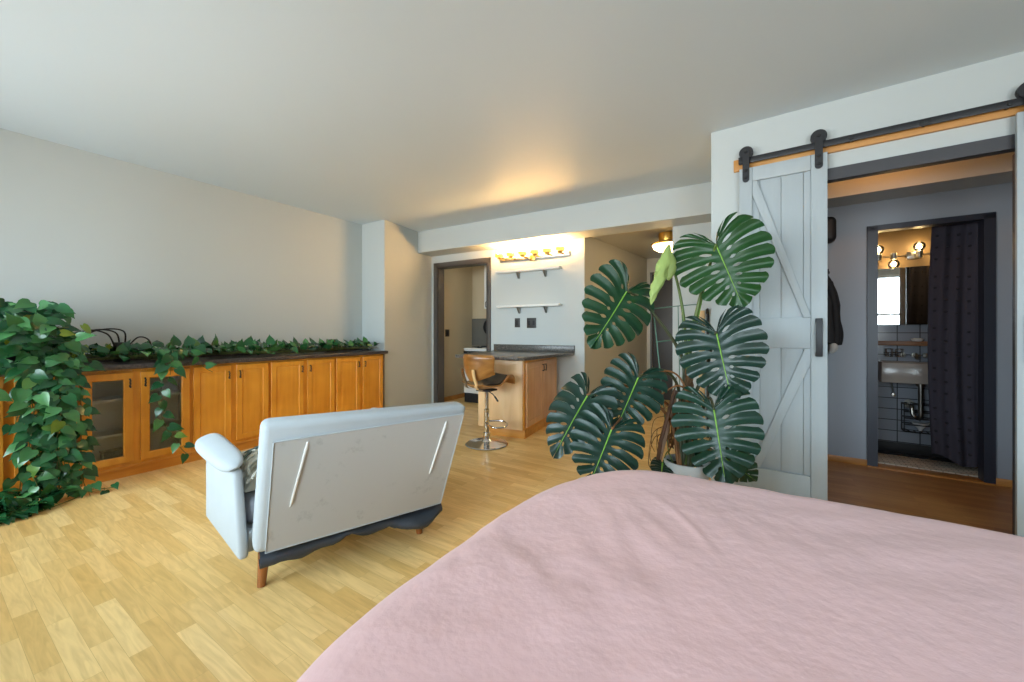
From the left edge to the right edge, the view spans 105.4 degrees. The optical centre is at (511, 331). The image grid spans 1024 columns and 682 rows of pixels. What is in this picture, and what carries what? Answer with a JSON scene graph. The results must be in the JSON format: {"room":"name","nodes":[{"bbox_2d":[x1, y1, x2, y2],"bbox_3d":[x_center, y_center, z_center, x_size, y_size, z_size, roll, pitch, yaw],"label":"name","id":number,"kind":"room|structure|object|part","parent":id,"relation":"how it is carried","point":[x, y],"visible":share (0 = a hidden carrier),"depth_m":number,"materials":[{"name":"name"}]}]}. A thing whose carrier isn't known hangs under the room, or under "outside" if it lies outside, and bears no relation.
{"room":"studio apartment","nodes":[
{"label":"studio apartment","id":0,"kind":"room"},
{"bbox_2d":[0,128,361,353],"bbox_3d":[-3.667,-0.178,3.352,0.151,2.697,5.406,0,0,33],"label":"wall","id":1,"kind":"structure","parent":0,"point":[137,250],"depth_m":3.74,"materials":[{"name":"paint"}]},
{"bbox_2d":[444,267,471,396],"bbox_3d":[-1.026,-0.178,6.849,0.165,2.697,0.970,0,0,30],"label":"wall","id":2,"kind":"structure","parent":0,"point":[457,281],"depth_m":6.79,"materials":[{"name":"beige paint"}]},
{"bbox_2d":[445,329,448,336],"bbox_3d":[-1.086,0.030,6.566,0.013,0.120,0.100,0,0,30],"label":"light switch","id":3,"kind":"object","parent":2,"relation":"attached to","point":[446,330],"visible":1,"depth_m":6.55,"materials":[{"name":"black plastic"}]},
{"bbox_2d":[444,393,464,401],"bbox_3d":[-0.946,1.135,6.797,0.036,0.070,0.900,0,0,30],"label":"baseboard","id":4,"kind":"structure","parent":2,"relation":"attached to","point":[448,398],"depth_m":6.69,"materials":[{"name":"brown wood"}]},
{"bbox_2d":[472,266,485,347],"bbox_3d":[0.293,-0.178,6.658,2.640,2.697,0.100,0,0,30],"label":"wall","id":5,"kind":"structure","parent":0,"point":[478,311],"depth_m":7.12,"materials":[{"name":"beige paint"}]},
{"bbox_2d":[472,318,485,345],"bbox_3d":[-0.026,0.020,6.777,1.633,0.500,0.014,0,0,30],"label":"backsplash","id":6,"kind":"structure","parent":5,"relation":"attached to","point":[478,334],"depth_m":7.11,"materials":[{"name":"grey tile"}]},
{"bbox_2d":[484,265,485,308],"bbox_3d":[0.050,-0.835,6.512,1.035,0.910,0.386,0,0,30],"label":"upper cabinet","id":7,"kind":"object","parent":5,"relation":"attached to","point":[485,265],"visible":0.14,"depth_m":6.62,"materials":[{"name":"white paint"}]},
{"bbox_2d":[0,397,1012,681],"bbox_3d":[0.679,1.206,2.829,8.500,0.088,9.700,0,0,33],"label":"floor","id":8,"kind":"structure","parent":0,"point":[134,581],"depth_m":1.94,"materials":[{"name":"laminate"}]},
{"bbox_2d":[0,377,76,497],"bbox_3d":[-3.611,0.737,2.752,0.571,0.866,0.661,0,0,33],"label":"base cabinet","id":9,"kind":"object","parent":8,"relation":"on","point":[7,469],"visible":0.02,"depth_m":2.63,"materials":[{"name":"brown wood"}]},
{"bbox_3d":[-3.491,0.687,2.482,0.018,0.730,0.311,0,0,33],"label":"door","id":10,"kind":"part","parent":9,"relation":"part of","materials":[{"name":"brown wood"}]},
{"bbox_2d":[77,365,190,486],"bbox_3d":[-3.249,0.737,3.319,0.571,0.866,0.682,0,0,33],"label":"base cabinet","id":11,"kind":"object","parent":8,"relation":"on","point":[126,419],"visible":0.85,"depth_m":3.20,"materials":[{"name":"brown wood"}]},
{"bbox_3d":[-3.140,0.691,3.032,0.018,0.722,0.288,0,0,33],"label":"door","id":12,"kind":"part","parent":11,"relation":"part of","materials":[{"name":"brown wood"}]},
{"bbox_2d":[99,447,122,459],"bbox_3d":[-3.253,1.013,3.174,0.110,0.096,0.130,0,0,33],"label":"storage box","id":13,"kind":"object","parent":11,"relation":"in","point":[114,452],"visible":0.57,"depth_m":3.15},
{"bbox_3d":[-3.253,0.973,3.174,0.110,0.015,0.130,0,0,33],"label":"box lid","id":14,"kind":"part","parent":13,"relation":"part of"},
{"bbox_2d":[92,390,180,403],"bbox_3d":[-3.163,0.546,3.264,0.214,0.018,0.646,0,0,33],"label":"shelf","id":15,"kind":"object","parent":11,"relation":"attached to","point":[110,397],"depth_m":3.18,"materials":[{"name":"wood"}]},
{"bbox_2d":[92,420,180,438],"bbox_3d":[-3.163,0.826,3.264,0.214,0.018,0.646,0,0,33],"label":"shelf","id":16,"kind":"object","parent":11,"relation":"attached to","point":[115,431],"depth_m":3.18,"materials":[{"name":"wood"}]},
{"bbox_3d":[-2.952,0.691,3.327,0.018,0.722,0.324,0,0,33],"label":"door","id":17,"kind":"part","parent":11,"relation":"part of","materials":[{"name":"brown wood"}]},
{"bbox_2d":[190,361,268,461],"bbox_3d":[-2.888,0.737,3.885,0.571,0.866,0.656,0,0,33],"label":"base cabinet","id":18,"kind":"object","parent":8,"relation":"on","point":[231,401],"visible":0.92,"depth_m":3.74,"materials":[{"name":"brown wood"}]},
{"bbox_3d":[-2.770,0.687,3.611,0.018,0.730,0.295,0,0,33],"label":"door","id":19,"kind":"part","parent":18,"relation":"part of","materials":[{"name":"brown wood"}]},
{"bbox_3d":[-2.589,0.687,3.895,0.018,0.730,0.291,0,0,33],"label":"door","id":20,"kind":"part","parent":18,"relation":"part of","materials":[{"name":"brown wood"}]},
{"bbox_2d":[269,357,334,417],"bbox_3d":[-2.513,0.737,4.472,0.571,0.866,0.733,0,0,33],"label":"base cabinet","id":21,"kind":"object","parent":8,"relation":"on","point":[296,386],"visible":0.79,"depth_m":4.30,"materials":[{"name":"brown wood"}]},
{"bbox_3d":[-2.404,0.687,4.184,0.018,0.730,0.339,0,0,33],"label":"door","id":22,"kind":"part","parent":21,"relation":"part of","materials":[{"name":"brown wood"}]},
{"bbox_3d":[-2.202,0.687,4.501,0.018,0.730,0.324,0,0,33],"label":"door","id":23,"kind":"part","parent":21,"relation":"part of","materials":[{"name":"brown wood"}]},
{"bbox_2d":[195,401,464,587],"bbox_3d":[-0.953,0.780,2.181,1.159,0.784,1.135,0,0,41],"label":"loveseat","id":24,"kind":"object","parent":8,"relation":"on","point":[322,479],"visible":1,"depth_m":1.86,"materials":[{"name":"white fabric"}]},
{"bbox_3d":[-1.411,0.818,1.919,0.618,0.375,0.042,0,0,41],"label":"arm","id":25,"kind":"part","parent":24,"relation":"part of","materials":[{"name":"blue fabric"}]},
{"bbox_2d":[239,445,258,492],"bbox_3d":[-1.216,0.671,2.006,0.247,0.174,0.331,0,0,41],"label":"throw pillow","id":26,"kind":"object","parent":24,"relation":"on","point":[250,457],"visible":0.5,"depth_m":1.87,"materials":[{"name":"grey fabric"}]},
{"bbox_2d":[243,477,255,492],"bbox_3d":[-1.226,0.682,2.022,0.212,0.153,0.320,0,0,41],"label":"throw","id":27,"kind":"object","parent":26,"relation":"on","point":[249,483],"depth_m":1.86,"materials":[{"name":"beige fabric"}]},
{"bbox_2d":[244,490,254,522],"bbox_3d":[-1.107,0.829,2.317,0.573,0.137,0.948,0,0,41],"label":"seat cushion","id":28,"kind":"object","parent":24,"relation":"on","point":[249,497],"depth_m":1.80,"materials":[{"name":"grey fabric"}]},
{"bbox_3d":[-1.086,0.950,2.298,0.566,0.100,0.954,0,0,41],"label":"seat","id":29,"kind":"part","parent":24,"relation":"part of","materials":[{"name":"fabric"}]},
{"bbox_3d":[-1.150,1.075,1.807,0.054,0.195,0.062,0,0,33],"label":"leg","id":30,"kind":"part","parent":24,"relation":"part of","materials":[{"name":"brown wood"}]},
{"bbox_3d":[-0.745,0.680,1.998,0.981,0.585,0.283,0,0,-28],"label":"backrest","id":31,"kind":"part","parent":24,"relation":"part of","materials":[{"name":"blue fabric"}]},
{"bbox_3d":[-0.553,1.075,2.261,0.062,0.195,0.054,0,0,33],"label":"leg","id":32,"kind":"part","parent":24,"relation":"part of","materials":[{"name":"brown wood"}]},
{"bbox_2d":[335,354,382,411],"bbox_3d":[-2.126,0.737,5.079,0.571,0.866,0.703,0,0,33],"label":"base cabinet","id":33,"kind":"object","parent":8,"relation":"on","point":[359,378],"visible":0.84,"depth_m":4.91,"materials":[{"name":"brown wood"}]},
{"bbox_3d":[-2.013,0.687,4.797,0.018,0.730,0.323,0,0,33],"label":"door","id":34,"kind":"part","parent":33,"relation":"part of","materials":[{"name":"brown wood"}]},
{"bbox_3d":[-1.819,0.687,5.101,0.018,0.730,0.310,0,0,33],"label":"door","id":35,"kind":"part","parent":33,"relation":"part of","materials":[{"name":"brown wood"}]},
{"bbox_2d":[362,220,431,407],"bbox_3d":[-1.712,-0.178,5.966,0.633,2.697,1.104,0,0,33],"label":"wall pier","id":36,"kind":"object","parent":8,"relation":"on","point":[396,278],"visible":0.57,"depth_m":5.59,"materials":[{"name":"paint"}]},
{"bbox_2d":[464,346,485,402],"bbox_3d":[-0.321,0.712,6.534,0.760,0.917,0.711,0,0,30],"label":"stove","id":37,"kind":"object","parent":8,"relation":"on","point":[471,395],"visible":0.23,"depth_m":6.40,"materials":[{"name":"white metal"}]},
{"bbox_3d":[-0.444,1.095,6.322,0.740,0.150,0.100,0,0,30],"label":"toe drawer","id":38,"kind":"part","parent":37,"relation":"part of","materials":[{"name":"black metal"}]},
{"bbox_2d":[464,347,485,349],"bbox_3d":[-0.309,0.289,6.555,0.760,0.022,0.662,0,0,30],"label":"cooktop","id":39,"kind":"object","parent":37,"relation":"in","point":[474,348],"depth_m":6.37,"materials":[{"name":"white ceramic"}]},
{"bbox_2d":[461,353,514,450],"bbox_3d":[-0.260,0.700,4.037,0.490,0.940,0.532,0,0,-37],"label":"bar stool","id":40,"kind":"object","parent":8,"relation":"on","point":[479,369],"visible":1,"depth_m":3.92,"materials":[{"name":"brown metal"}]},
{"bbox_3d":[-0.376,0.367,3.949,0.201,0.275,0.532,0,0,-37],"label":"panel","id":41,"kind":"part","parent":40,"relation":"part of","materials":[{"name":"brown wood"}]},
{"bbox_3d":[-0.261,0.607,4.037,0.160,0.017,0.160,0,0,33],"label":"seat plate","id":42,"kind":"part","parent":40,"relation":"part of","materials":[{"name":"metal"}]},
{"bbox_2d":[478,357,556,438],"bbox_3d":[0.123,0.743,4.773,0.613,0.855,1.060,0,0,26],"label":"bar cabinet","id":43,"kind":"object","parent":8,"relation":"on","point":[524,404],"visible":0.88,"depth_m":4.33,"materials":[{"name":"brown wood"}]},
{"bbox_3d":[-0.124,0.693,4.315,0.563,0.755,0.020,0,0,26],"label":"panel","id":44,"kind":"part","parent":43,"relation":"part of","materials":[{"name":"brown wood"}]},
{"bbox_2d":[455,344,574,360],"bbox_3d":[-0.020,0.251,4.881,1.247,0.127,1.209,0,0,30],"label":"countertop","id":45,"kind":"structure","parent":43,"relation":"on","point":[513,352],"depth_m":5.08,"materials":[{"name":"grey stone"}]},
{"bbox_3d":[0.261,0.695,4.444,0.018,0.700,0.485,0,0,26],"label":"door","id":46,"kind":"part","parent":43,"relation":"part of","materials":[{"name":"brown wood"}]},
{"bbox_3d":[0.347,0.693,4.666,0.020,0.755,1.060,0,0,26],"label":"frame","id":47,"kind":"part","parent":43,"relation":"part of","materials":[{"name":"brown wood"}]},
{"bbox_3d":[0.475,0.695,4.891,0.018,0.700,0.494,0,0,26],"label":"door","id":48,"kind":"part","parent":43,"relation":"part of","materials":[{"name":"brown wood"}]},
{"bbox_2d":[296,470,1023,681],"bbox_3d":[0.740,0.854,0.617,2.203,0.631,1.781,0,0,33],"label":"bed","id":49,"kind":"object","parent":8,"relation":"on","point":[621,575],"visible":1,"depth_m":0.80,"materials":[{"name":"fabric"}]},
{"bbox_2d":[546,212,774,483],"bbox_3d":[0.876,0.219,2.351,1.356,1.899,0.568,0,0,-7],"label":"monstera plant","id":50,"kind":"object","parent":8,"relation":"on","point":[692,457],"visible":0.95,"depth_m":2.35,"materials":[{"name":"green plant"}]},
{"bbox_2d":[656,390,676,459],"bbox_3d":[0.965,0.625,2.448,0.152,0.515,0.029,0,0,-9],"label":"stake","id":51,"kind":"object","parent":50,"relation":"attached to","point":[673,395],"visible":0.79,"depth_m":2.44,"materials":[{"name":"brown wood"}]},
{"bbox_2d":[660,392,677,459],"bbox_3d":[0.994,0.674,2.530,0.171,0.568,0.029,0,0,0],"label":"stake","id":52,"kind":"object","parent":50,"relation":"attached to","point":[671,414],"visible":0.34,"depth_m":2.52,"materials":[{"name":"brown wood"}]},
{"bbox_3d":[1.074,0.981,2.399,0.268,0.375,0.268,0,0,33],"label":"pot","id":53,"kind":"part","parent":50,"relation":"part of","materials":[{"name":"white ceramic"}]},
{"bbox_3d":[1.110,0.565,2.523,0.110,0.617,0.277,0,0,33],"label":"stem","id":54,"kind":"part","parent":50,"relation":"part of","materials":[{"name":"green plant"}]},
{"bbox_2d":[654,304,696,449],"bbox_3d":[1.160,0.473,2.720,0.360,1.336,0.068,0,0,0],"label":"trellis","id":55,"kind":"object","parent":8,"relation":"on","point":[691,304],"visible":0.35,"depth_m":2.74,"materials":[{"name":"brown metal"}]},
{"bbox_2d":[699,310,704,428],"bbox_3d":[2.109,0.470,4.334,0.060,1.400,0.019,0,0,30],"label":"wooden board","id":56,"kind":"object","parent":8,"relation":"on","point":[702,313],"visible":0.24,"depth_m":4.32,"materials":[{"name":"brown wood"}]},
{"bbox_2d":[706,308,708,437],"bbox_3d":[2.130,0.459,4.250,0.027,1.423,0.138,0,0,30],"label":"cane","id":57,"kind":"object","parent":8,"relation":"on","point":[707,309],"visible":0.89,"depth_m":4.29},
{"bbox_2d":[878,453,977,476],"bbox_3d":[3.698,1.155,3.305,0.988,0.014,0.345,0,0,35],"label":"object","id":58,"kind":"structure","parent":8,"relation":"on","point":[918,463],"depth_m":3.36,"materials":[{"name":"grey tile"}]},
{"bbox_3d":[-3.968,0.737,2.192,0.571,0.866,0.663,0,0,33],"label":"base cabinet","id":59,"kind":"object","parent":8,"relation":"on","visible":0},
{"bbox_2d":[0,345,387,376],"bbox_3d":[-3.035,0.246,3.655,0.585,0.112,4.175,0,0,33],"label":"countertop","id":60,"kind":"structure","parent":59,"relation":"on","point":[108,364],"depth_m":3.91,"materials":[{"name":"stone"}]},
{"bbox_2d":[83,328,152,361],"bbox_3d":[-3.437,0.118,3.316,0.102,0.289,0.581,0,0,38],"label":"cable","id":61,"kind":"object","parent":60,"relation":"on","point":[115,344],"visible":0.47,"depth_m":3.33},
{"bbox_2d":[0,298,378,524],"bbox_3d":[-2.887,0.507,3.714,0.931,1.470,3.788,0,0,25],"label":"pothos plant","id":62,"kind":"object","parent":60,"relation":"on","point":[34,350],"visible":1,"depth_m":2.69,"materials":[{"name":"green plant"}]},
{"bbox_3d":[-3.645,0.156,2.801,0.330,0.212,0.330,0,0,33],"label":"pot","id":63,"kind":"part","parent":62,"relation":"part of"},
{"bbox_2d":[326,339,337,351],"bbox_3d":[-2.330,0.183,5.052,0.015,0.157,0.150,0,0,33],"label":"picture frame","id":64,"kind":"object","parent":60,"relation":"on","point":[326,339],"visible":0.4,"depth_m":5.03,"materials":[{"name":"black"}]},
{"bbox_2d":[0,0,1023,231],"bbox_3d":[0.679,-1.577,2.829,8.500,0.100,9.700,0,0,33],"label":"ceiling","id":65,"kind":"structure","parent":0,"point":[416,115],"depth_m":2.41,"materials":[{"name":"paint"}]},
{"bbox_2d":[418,182,710,256],"bbox_3d":[0.379,-1.366,5.148,4.400,0.322,0.348,0,0,30],"label":"ceiling beam","id":66,"kind":"structure","parent":65,"relation":"attached to","point":[686,205],"depth_m":4.74,"materials":[{"name":"paint"}]},
{"bbox_2d":[432,222,710,428],"bbox_3d":[0.515,-0.178,5.334,4.350,2.697,0.110,0,0,30],"label":"wall","id":67,"kind":"structure","parent":0,"point":[564,324],"depth_m":5.25,"materials":[{"name":"paint"}]},
{"bbox_2d":[434,257,490,402],"bbox_3d":[-0.753,0.040,6.067,1.090,2.260,0.150,0,0,30],"label":"trim","id":68,"kind":"structure","parent":67,"relation":"attached to","point":[439,268],"depth_m":6.25,"materials":[{"name":"wood"}]},
{"bbox_2d":[515,318,519,326],"bbox_3d":[0.075,-0.120,5.517,0.085,0.130,0.013,0,0,30],"label":"light switch","id":69,"kind":"object","parent":67,"relation":"attached to","point":[517,320],"visible":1,"depth_m":5.51,"materials":[{"name":"black plastic"}]},
{"bbox_2d":[496,266,561,278],"bbox_3d":[0.215,-0.797,5.383,0.980,0.115,0.105,0,0,30],"label":"shelf","id":70,"kind":"object","parent":67,"relation":"attached to","point":[544,269],"visible":1,"depth_m":5.33,"materials":[{"name":"white paint"}]},
{"bbox_2d":[496,303,561,313],"bbox_3d":[0.219,-0.307,5.381,0.970,0.115,0.105,0,0,30],"label":"shelf","id":71,"kind":"object","parent":67,"relation":"attached to","point":[545,306],"visible":1,"depth_m":5.30,"materials":[{"name":"white paint"}]},
{"bbox_2d":[527,318,535,327],"bbox_3d":[0.270,-0.115,5.404,0.145,0.140,0.013,0,0,30],"label":"light switch","id":72,"kind":"object","parent":67,"relation":"attached to","point":[531,322],"visible":1,"depth_m":5.40,"materials":[{"name":"black plastic"}]},
{"bbox_2d":[495,243,569,262],"bbox_3d":[0.250,-1.052,5.304,1.080,0.163,0.206,0,0,30],"label":"vanity light","id":73,"kind":"object","parent":67,"relation":"attached to","point":[534,254],"visible":1,"depth_m":5.27,"materials":[{"name":"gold metal"}]},
{"bbox_3d":[-0.019,-1.060,5.389,0.096,0.050,0.084,0,0,30],"label":"lamp shade","id":74,"kind":"part","parent":73,"relation":"part of","materials":[{"name":"glass"}]},
{"bbox_3d":[0.141,-1.060,5.296,0.096,0.050,0.084,0,0,30],"label":"lamp shade","id":75,"kind":"part","parent":73,"relation":"part of","materials":[{"name":"yellow glass"}]},
{"bbox_3d":[0.301,-1.060,5.204,0.096,0.050,0.084,0,0,30],"label":"lamp shade","id":76,"kind":"part","parent":73,"relation":"part of","materials":[{"name":"yellow glass"}]},
{"bbox_3d":[0.461,-1.060,5.111,0.096,0.050,0.084,0,0,30],"label":"lamp shade","id":77,"kind":"part","parent":73,"relation":"part of","materials":[{"name":"yellow glass"}]},
{"bbox_3d":[0.622,-1.060,5.018,0.096,0.050,0.084,0,0,30],"label":"lamp shade","id":78,"kind":"part","parent":73,"relation":"part of","materials":[{"name":"yellow glass"}]},
{"bbox_2d":[584,237,646,408],"bbox_3d":[1.619,-0.045,5.960,0.118,2.430,2.310,0,0,39],"label":"wall","id":79,"kind":"structure","parent":0,"point":[597,253],"depth_m":5.57,"materials":[{"name":"beige paint"}]},
{"bbox_2d":[593,227,672,258],"bbox_3d":[1.972,-1.270,5.756,1.350,0.040,2.300,0,0,30],"label":"ceiling","id":80,"kind":"structure","parent":0,"point":[639,243],"depth_m":5.37,"materials":[{"name":"beige paint"}]},
{"bbox_2d":[651,231,672,252],"bbox_3d":[1.983,-1.129,4.976,0.400,0.242,0.400,0,0,30],"label":"ceiling lamp","id":81,"kind":"object","parent":80,"relation":"attached to","point":[665,238],"visible":0.64,"depth_m":4.88,"materials":[{"name":"white glass"}]},
{"bbox_3d":[1.983,-1.056,4.976,0.368,0.097,0.368,0,0,30],"label":"lamp shade","id":82,"kind":"part","parent":81,"relation":"part of","materials":[{"name":"white glass"}]},
{"bbox_2d":[647,258,659,398],"bbox_3d":[2.600,-0.045,6.641,1.050,2.430,0.100,0,0,30],"label":"wall","id":83,"kind":"structure","parent":0,"point":[651,263],"depth_m":6.72,"materials":[{"name":"beige paint"}]},
{"bbox_2d":[650,272,653,397],"bbox_3d":[2.658,0.080,6.541,0.650,2.180,0.016,0,0,30],"label":"trim","id":84,"kind":"structure","parent":83,"relation":"attached to","point":[651,273],"depth_m":6.69,"materials":[{"name":"grey wood"}]},
{"bbox_2d":[653,274,672,399],"bbox_3d":[2.741,0.092,6.525,0.750,2.145,0.100,0,0,30],"label":"door","id":85,"kind":"structure","parent":83,"relation":"in","point":[664,298],"depth_m":6.62,"materials":[{"name":"grey wood"}]},
{"bbox_2d":[711,51,1023,484],"bbox_3d":[3.402,-0.178,2.478,3.663,2.697,1.279,0,0,35],"label":"wall","id":86,"kind":"structure","parent":0,"point":[996,80],"depth_m":2.47,"materials":[{"name":"paint"}]},
{"bbox_2d":[734,97,1023,500],"bbox_3d":[2.553,-0.090,2.221,2.260,2.481,0.116,0,0,35],"label":"barn door","id":87,"kind":"structure","parent":86,"relation":"in","point":[790,197],"depth_m":2.65,"materials":[{"name":"grey paint"}]},
{"bbox_3d":[1.871,-0.011,2.711,0.494,2.303,0.016,0,0,35],"label":"plank panel","id":88,"kind":"part","parent":87,"relation":"part of","materials":[{"name":"grey paint"}]},
{"bbox_3d":[2.011,0.040,2.554,0.036,0.250,0.041,0,0,35],"label":"pull handle","id":89,"kind":"part","parent":87,"relation":"part of","materials":[{"name":"black metal"}]},
{"bbox_3d":[2.563,-1.224,2.236,2.260,0.085,0.079,0,0,35],"label":"barn door rail","id":90,"kind":"part","parent":87,"relation":"part of","materials":[{"name":"black metal"}]},
{"bbox_3d":[2.432,-1.232,2.293,0.050,0.033,0.005,0,0,35],"label":"joint plate","id":91,"kind":"part","parent":87,"relation":"part of","materials":[{"name":"black metal"}]},
{"bbox_2d":[1015,83,1023,536],"bbox_3d":[2.913,-0.090,1.946,0.502,2.481,0.077,0,0,35],"label":"barn door","id":92,"kind":"structure","parent":87,"relation":"hanging from","point":[1019,119],"depth_m":2.09,"materials":[{"name":"grey paint"}]},
{"bbox_3d":[2.930,-0.011,1.971,0.494,2.303,0.016,0,0,35],"label":"plank panel","id":93,"kind":"part","parent":92,"relation":"part of","materials":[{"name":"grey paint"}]},
{"bbox_2d":[828,134,1014,534],"bbox_3d":[2.478,0.045,2.420,1.030,2.250,0.156,0,0,35],"label":"trim","id":94,"kind":"structure","parent":86,"relation":"attached to","point":[1003,144],"depth_m":2.24,"materials":[{"name":"grey wood"}]},
{"bbox_2d":[867,463,996,485],"bbox_3d":[3.396,1.163,3.204,0.725,0.014,0.145,0,0,35],"label":"trim","id":95,"kind":"structure","parent":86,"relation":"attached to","point":[880,466],"depth_m":3.17,"materials":[{"name":"brown wood"}]},
{"bbox_2d":[878,324,930,445],"bbox_3d":[3.997,0.520,3.624,2.000,1.300,0.100,0,0,35],"label":"tiled wall","id":96,"kind":"structure","parent":0,"point":[889,407],"depth_m":3.75,"materials":[{"name":"grey tile"}]},
{"bbox_2d":[884,348,903,356],"bbox_3d":[3.665,0.205,3.743,0.135,0.075,0.084,0,0,35],"label":"holder","id":97,"kind":"object","parent":96,"relation":"attached to","point":[885,352],"visible":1,"depth_m":3.74,"materials":[{"name":"silver metal"}]},
{"bbox_2d":[878,341,926,345],"bbox_3d":[3.834,0.133,3.615,1.212,0.075,0.100,0,0,35],"label":"wall ledge","id":98,"kind":"object","parent":96,"relation":"attached to","point":[897,343],"visible":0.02,"depth_m":3.66,"materials":[{"name":"brown wood"}]},
{"bbox_2d":[911,338,923,340],"bbox_3d":[3.789,0.080,3.647,0.093,0.029,0.100,0,0,35],"label":"soap dish","id":99,"kind":"object","parent":98,"relation":"on","point":[913,339],"visible":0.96,"depth_m":3.62,"materials":[{"name":"white ceramic"}]},
{"bbox_2d":[878,352,927,419],"bbox_3d":[3.807,0.509,3.507,0.760,0.617,0.310,0,0,35],"label":"sink","id":100,"kind":"object","parent":96,"relation":"attached to","point":[908,372],"visible":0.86,"depth_m":3.54,"materials":[{"name":"ceramic"}]},
{"bbox_2d":[878,360,927,384],"bbox_3d":[3.806,0.378,3.506,0.760,0.185,0.308,0,0,35],"label":"basin","id":101,"kind":"object","parent":100,"relation":"in","point":[908,372],"depth_m":3.52,"materials":[{"name":"ceramic"}]},
{"bbox_2d":[898,352,927,359],"bbox_3d":[3.760,0.231,3.639,0.226,0.060,0.145,0,0,35],"label":"tap","id":102,"kind":"object","parent":100,"relation":"on","point":[914,355],"depth_m":3.62,"materials":[{"name":"silver metal"}]},
{"bbox_2d":[878,440,945,457],"bbox_3d":[3.924,1.116,3.607,1.900,0.092,0.012,0,0,35],"label":"baseboard","id":103,"kind":"structure","parent":96,"relation":"attached to","point":[882,445],"depth_m":3.71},
{"bbox_2d":[901,402,929,433],"bbox_3d":[3.801,0.807,3.628,0.249,0.265,0.116,0,0,35],"label":"wire rack","id":104,"kind":"object","parent":96,"relation":"attached to","point":[903,403],"visible":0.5,"depth_m":3.65,"materials":[{"name":"metal"}]},
{"bbox_2d":[911,421,929,430],"bbox_3d":[3.798,0.888,3.628,0.127,0.077,0.136,0,0,35],"label":"funnel","id":105,"kind":"object","parent":104,"relation":"in","point":[920,428],"visible":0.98,"depth_m":3.61,"materials":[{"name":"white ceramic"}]},
{"bbox_2d":[878,227,931,268],"bbox_3d":[3.997,-0.829,3.624,2.000,1.397,0.100,0,0,35],"label":"wall","id":106,"kind":"structure","parent":0,"point":[901,242],"depth_m":3.73,"materials":[{"name":"paint"}]},
{"bbox_2d":[878,266,928,324],"bbox_3d":[3.834,-0.335,3.619,1.122,0.544,0.022,0,0,38],"label":"bathroom mirror","id":107,"kind":"object","parent":106,"relation":"attached to","point":[902,292],"visible":0.29,"depth_m":3.70,"materials":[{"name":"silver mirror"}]},
{"bbox_2d":[878,241,929,268],"bbox_3d":[3.768,-0.715,3.650,0.652,0.240,0.120,0,0,35],"label":"bathroom light","id":108,"kind":"object","parent":106,"relation":"attached to","point":[918,254],"visible":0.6,"depth_m":3.70,"materials":[{"name":"silver metal"}]},
{"bbox_2d":[878,245,883,260],"bbox_3d":[3.553,-0.760,3.782,0.084,0.150,0.090,0,0,33],"label":"bulb","id":109,"kind":"object","parent":108,"relation":"attached to","point":[880,257],"depth_m":3.77,"materials":[{"name":"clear glass"}]},
{"bbox_2d":[888,253,899,268],"bbox_3d":[3.641,-0.670,3.720,0.084,0.150,0.090,0,0,33],"label":"bulb","id":110,"kind":"object","parent":108,"relation":"attached to","point":[893,256],"depth_m":3.72,"materials":[{"name":"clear glass"}]},
{"bbox_2d":[913,241,925,257],"bbox_3d":[3.782,-0.760,3.622,0.084,0.150,0.090,0,0,33],"label":"bulb","id":111,"kind":"object","parent":108,"relation":"attached to","point":[919,253],"depth_m":3.62,"materials":[{"name":"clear glass"}]},
{"bbox_2d":[828,182,1011,479],"bbox_3d":[3.793,-0.178,2.948,3.560,2.697,0.110,0,0,35],"label":"wall","id":112,"kind":"structure","parent":0,"point":[847,255],"depth_m":3.39,"materials":[{"name":"grey paint"}]},
{"bbox_2d":[828,217,835,242],"bbox_3d":[2.803,-0.897,3.481,0.137,0.225,0.150,0,0,35],"label":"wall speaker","id":113,"kind":"object","parent":112,"relation":"attached to","point":[831,220],"visible":0.52,"depth_m":3.40,"materials":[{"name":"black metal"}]},
{"bbox_2d":[828,454,1011,487],"bbox_3d":[3.347,1.141,3.183,2.560,0.058,0.016,0,0,35],"label":"baseboard","id":114,"kind":"structure","parent":112,"relation":"attached to","point":[999,482],"depth_m":3.41,"materials":[{"name":"brown wood"}]},
{"bbox_2d":[867,212,995,483],"bbox_3d":[3.406,0.133,3.219,0.725,2.075,0.150,0,0,35],"label":"trim","id":115,"kind":"structure","parent":112,"relation":"attached to","point":[986,222],"depth_m":3.02,"materials":[{"name":"black wood"}]},
{"bbox_2d":[918,222,977,466],"bbox_3d":[3.633,0.103,3.190,1.890,1.996,0.068,0,0,35],"label":"curtain","id":116,"kind":"object","parent":112,"relation":"hanging from","point":[952,336],"visible":0.66,"depth_m":3.20,"materials":[{"name":"black fabric"}]},
{"bbox_2d":[828,152,1014,207],"bbox_3d":[3.628,-1.321,2.799,3.460,0.412,0.324,0,0,35],"label":"ceiling","id":117,"kind":"structure","parent":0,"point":[994,169],"depth_m":3.00,"materials":[{"name":"paint"}]},
{"label":"coat hook","id":118,"kind":"object","parent":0,"visible":0},
{"bbox_2d":[828,275,843,353],"bbox_3d":[2.791,-0.153,3.485,0.148,0.698,0.262,0,0,-38],"label":"jacket","id":119,"kind":"object","parent":118,"relation":"hanging from","point":[835,329],"visible":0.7,"depth_m":3.40,"materials":[{"name":"black fabric"}]}
]}

